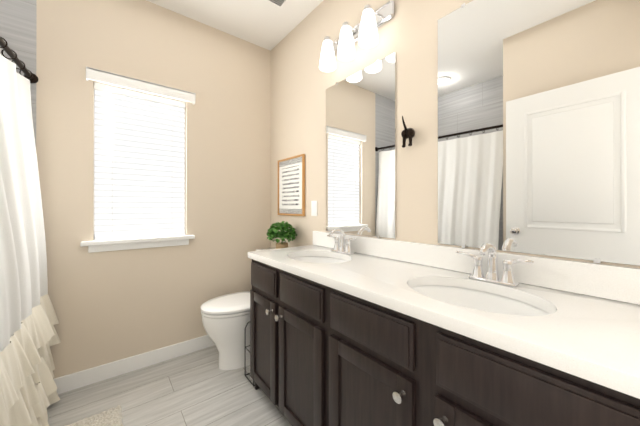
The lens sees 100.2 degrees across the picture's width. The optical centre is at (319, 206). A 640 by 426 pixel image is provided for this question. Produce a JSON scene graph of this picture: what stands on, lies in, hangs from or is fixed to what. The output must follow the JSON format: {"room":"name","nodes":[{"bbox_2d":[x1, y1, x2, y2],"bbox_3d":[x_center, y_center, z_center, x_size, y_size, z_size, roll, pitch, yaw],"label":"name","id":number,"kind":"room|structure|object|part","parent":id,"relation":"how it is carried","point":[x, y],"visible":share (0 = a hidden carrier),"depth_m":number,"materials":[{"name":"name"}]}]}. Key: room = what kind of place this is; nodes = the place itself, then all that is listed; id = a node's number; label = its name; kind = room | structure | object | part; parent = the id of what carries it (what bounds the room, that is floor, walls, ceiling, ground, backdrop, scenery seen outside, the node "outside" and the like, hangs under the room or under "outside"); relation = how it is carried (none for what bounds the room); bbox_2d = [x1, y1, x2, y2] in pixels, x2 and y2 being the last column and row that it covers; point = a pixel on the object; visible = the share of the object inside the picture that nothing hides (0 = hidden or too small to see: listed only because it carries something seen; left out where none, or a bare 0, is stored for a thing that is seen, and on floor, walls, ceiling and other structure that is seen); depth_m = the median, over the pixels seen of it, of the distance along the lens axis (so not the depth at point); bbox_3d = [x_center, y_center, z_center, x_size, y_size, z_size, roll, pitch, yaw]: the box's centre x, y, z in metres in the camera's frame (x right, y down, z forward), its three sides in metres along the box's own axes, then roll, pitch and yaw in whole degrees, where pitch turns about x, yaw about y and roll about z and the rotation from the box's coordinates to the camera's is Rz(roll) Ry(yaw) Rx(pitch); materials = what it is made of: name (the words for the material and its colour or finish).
{"room":"bathroom","nodes":[
{"label":"bathroom","id":0,"kind":"room"},
{"bbox_2d":[36,0,270,378],"bbox_3d":[-1.147,-0.169,2.172,1.585,2.700,0.140,0,0,-39],"label":"wall","id":1,"kind":"structure","parent":0,"point":[110,306],"depth_m":1.98,"materials":[{"name":"beige paint"}]},
{"bbox_2d":[0,0,35,144],"bbox_3d":[-2.065,-0.170,1.439,0.765,2.700,0.140,0,0,-39],"label":"wall tile","id":2,"kind":"structure","parent":1,"relation":"attached to","point":[18,26],"depth_m":1.59,"materials":[{"name":"grey tile"}]},
{"bbox_2d":[0,37,38,82],"bbox_3d":[-1.321,-0.768,0.994,0.060,0.066,1.496,0,0,-34],"label":"curtain rod","id":3,"kind":"object","parent":2,"relation":"attached to","point":[31,77],"visible":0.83,"depth_m":1.42,"materials":[{"name":"black metal"}]},
{"bbox_2d":[0,54,60,425],"bbox_3d":[-1.262,0.212,1.040,0.260,1.874,1.415,0,0,-39],"label":"shower curtain","id":4,"kind":"object","parent":3,"relation":"hanging from","point":[29,337],"visible":1,"depth_m":1.26,"materials":[{"name":"white fabric"}]},
{"bbox_2d":[54,335,214,393],"bbox_3d":[-1.099,1.128,2.110,1.585,0.105,0.013,0,0,-39],"label":"baseboard","id":5,"kind":"structure","parent":1,"relation":"attached to","point":[76,380],"depth_m":1.90,"materials":[{"name":"white wood"}]},
{"bbox_2d":[80,234,194,252],"bbox_3d":[-1.308,0.270,1.976,0.684,0.078,0.135,0,0,-39],"label":"window sill","id":6,"kind":"structure","parent":1,"relation":"attached to","point":[104,245],"depth_m":1.91,"materials":[{"name":"white wood"}]},
{"bbox_2d":[94,90,182,238],"bbox_3d":[-1.357,-0.304,2.047,0.570,1.070,0.055,0,0,-39],"label":"window","id":7,"kind":"structure","parent":1,"relation":"in","point":[94,161],"depth_m":1.86,"materials":[{"name":"white plastic"}]},
{"bbox_3d":[-1.357,-0.304,2.047,0.496,0.996,0.005,0,0,-39],"label":"daylight window glass","id":8,"kind":"part","parent":7,"relation":"part of","materials":[{"name":"white glass"}]},
{"bbox_2d":[86,67,195,104],"bbox_3d":[-1.271,-0.866,1.956,0.664,0.077,0.045,0,0,-39],"label":"blind valance","id":9,"kind":"object","parent":1,"relation":"attached to","point":[98,75],"visible":0.96,"depth_m":1.91,"materials":[{"name":"white wood"}]},
{"bbox_2d":[94,82,185,239],"bbox_3d":[-1.314,-0.305,1.994,0.562,1.065,0.077,0,0,-39],"label":"window blind slats","id":10,"kind":"object","parent":9,"relation":"hanging from","point":[139,178],"visible":0.94,"depth_m":1.98,"materials":[{"name":"white plastic"}]},
{"bbox_2d":[47,345,291,425],"bbox_3d":[-0.616,1.209,0.891,2.630,0.060,2.800,0,0,-39],"label":"floor","id":11,"kind":"structure","parent":0,"point":[198,388],"depth_m":1.64,"materials":[{"name":"grey tile"}]},
{"bbox_2d":[66,405,123,425],"bbox_3d":[-1.047,1.166,1.174,0.316,0.024,0.787,0,0,-39],"label":"bath rug","id":12,"kind":"object","parent":11,"relation":"on","point":[111,417],"visible":1,"depth_m":1.45,"materials":[{"name":"beige fabric"}]},
{"bbox_2d":[200,247,275,369],"bbox_3d":[-0.549,0.781,2.098,0.725,0.800,0.450,0,0,-39],"label":"toilet","id":13,"kind":"object","parent":11,"relation":"on","point":[225,319],"visible":0.48,"depth_m":1.90,"materials":[{"name":"white ceramic"}]},
{"bbox_2d":[267,221,296,248],"bbox_3d":[-0.316,0.251,2.187,0.253,0.260,0.262,0,0,-39],"label":"potted plant","id":14,"kind":"object","parent":13,"relation":"on","point":[273,231],"visible":1,"depth_m":2.14,"materials":[{"name":"green plant"}]},
{"bbox_2d":[245,321,254,386],"bbox_3d":[-0.422,0.966,1.846,0.147,0.425,0.147,0,0,-39],"label":"toilet paper stand","id":15,"kind":"object","parent":11,"relation":"on","point":[245,358],"visible":0.06,"depth_m":1.86,"materials":[{"name":"black metal"}]},
{"bbox_2d":[248,256,639,425],"bbox_3d":[0.301,0.754,1.164,0.571,0.850,1.790,0,0,-39],"label":"bathroom vanity","id":16,"kind":"object","parent":11,"relation":"on","point":[349,330],"depth_m":0.86,"materials":[{"name":"brown wood"}]},
{"bbox_2d":[248,244,639,391],"bbox_3d":[0.310,0.311,1.178,0.543,0.037,1.800,0,0,-39],"label":"countertop","id":17,"kind":"structure","parent":16,"relation":"on","point":[594,335],"depth_m":0.73,"materials":[{"name":"white stone"}]},
{"bbox_2d":[292,252,347,263],"bbox_3d":[-0.010,0.400,1.568,0.386,0.165,0.506,0,0,-39],"label":"sink","id":18,"kind":"object","parent":17,"relation":"in","point":[308,257],"depth_m":1.75,"materials":[{"name":"white ceramic"}]},
{"bbox_2d":[328,228,359,255],"bbox_3d":[0.110,0.215,1.664,0.135,0.155,0.254,0,0,-39],"label":"faucet","id":19,"kind":"object","parent":17,"relation":"on","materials":[{"name":"silver metal"}]},
{"bbox_2d":[400,276,563,327],"bbox_3d":[0.514,0.399,0.912,0.386,0.165,0.506,0,0,-39],"label":"sink","id":20,"kind":"object","parent":17,"relation":"in","point":[526,309],"depth_m":1.00,"materials":[{"name":"white ceramic"}]},
{"bbox_2d":[456,242,535,287],"bbox_3d":[0.634,0.214,1.008,0.135,0.155,0.254,0,0,-39],"label":"faucet","id":21,"kind":"object","parent":17,"relation":"on","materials":[{"name":"silver metal"}]},
{"bbox_2d":[146,0,322,50],"bbox_3d":[-0.616,-1.561,0.897,2.630,0.080,2.800,0,0,-39],"label":"ceiling","id":22,"kind":"structure","parent":0,"point":[267,25],"depth_m":2.13,"materials":[{"name":"white paint"}]},
{"bbox_2d":[267,0,286,6],"bbox_3d":[-0.369,-1.510,1.861,0.330,0.017,0.180,0,0,-39],"label":"ceiling vent","id":23,"kind":"object","parent":22,"relation":"in","point":[280,3],"visible":1,"depth_m":1.97,"materials":[{"name":"white"}]},
{"bbox_2d":[270,0,639,267],"bbox_3d":[0.357,-0.170,1.671,0.140,2.700,2.800,0,0,-39],"label":"wall","id":24,"kind":"structure","parent":0,"point":[301,82],"depth_m":1.66,"materials":[{"name":"beige paint"}]},
{"bbox_2d":[278,154,304,215],"bbox_3d":[-0.256,-0.169,2.308,0.021,0.500,0.410,0,0,-39],"label":"sign frame","id":25,"kind":"object","parent":24,"relation":"attached to","point":[291,186],"visible":0.98,"depth_m":2.28,"materials":[{"name":"brown wood"}]},
{"bbox_2d":[311,201,316,215],"bbox_3d":[-0.045,0.017,2.054,0.008,0.117,0.072,0,0,-39],"label":"switch plate","id":26,"kind":"object","parent":24,"relation":"attached to","point":[313,208],"visible":1,"depth_m":2.05,"materials":[{"name":"white plastic"}]},
{"bbox_2d":[319,0,394,71],"bbox_3d":[0.186,-1.019,1.625,0.184,0.246,0.510,0,0,-39],"label":"lamp","id":27,"kind":"object","parent":24,"relation":"attached to","point":[363,33],"visible":1,"depth_m":1.56,"materials":[{"name":"white glass"}]},
{"bbox_2d":[326,52,395,238],"bbox_3d":[0.229,-0.335,1.710,0.009,1.042,0.600,0,0,-39],"label":"mirror","id":28,"kind":"object","parent":24,"relation":"attached to","point":[361,152],"visible":0.94,"depth_m":1.66,"materials":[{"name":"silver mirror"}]},
{"bbox_2d":[401,116,414,147],"bbox_3d":[0.455,-0.384,1.385,0.077,0.158,0.068,0,0,-39],"label":"wall hook","id":29,"kind":"object","parent":24,"relation":"attached to","point":[407,133],"visible":1,"depth_m":1.37,"materials":[{"name":"black metal"}]},
{"bbox_2d":[313,232,639,303],"bbox_3d":[0.513,0.240,1.340,0.022,0.105,1.800,0,0,-39],"label":"backsplash","id":30,"kind":"structure","parent":24,"relation":"attached to","point":[612,282],"depth_m":0.95,"materials":[{"name":"white stone"}]},
{"bbox_2d":[438,0,639,265],"bbox_3d":[0.770,-0.359,1.032,0.009,1.087,0.655,0,0,-39],"label":"mirror","id":31,"kind":"object","parent":24,"relation":"attached to","point":[538,127],"visible":1,"depth_m":0.98,"materials":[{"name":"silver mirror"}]}
]}

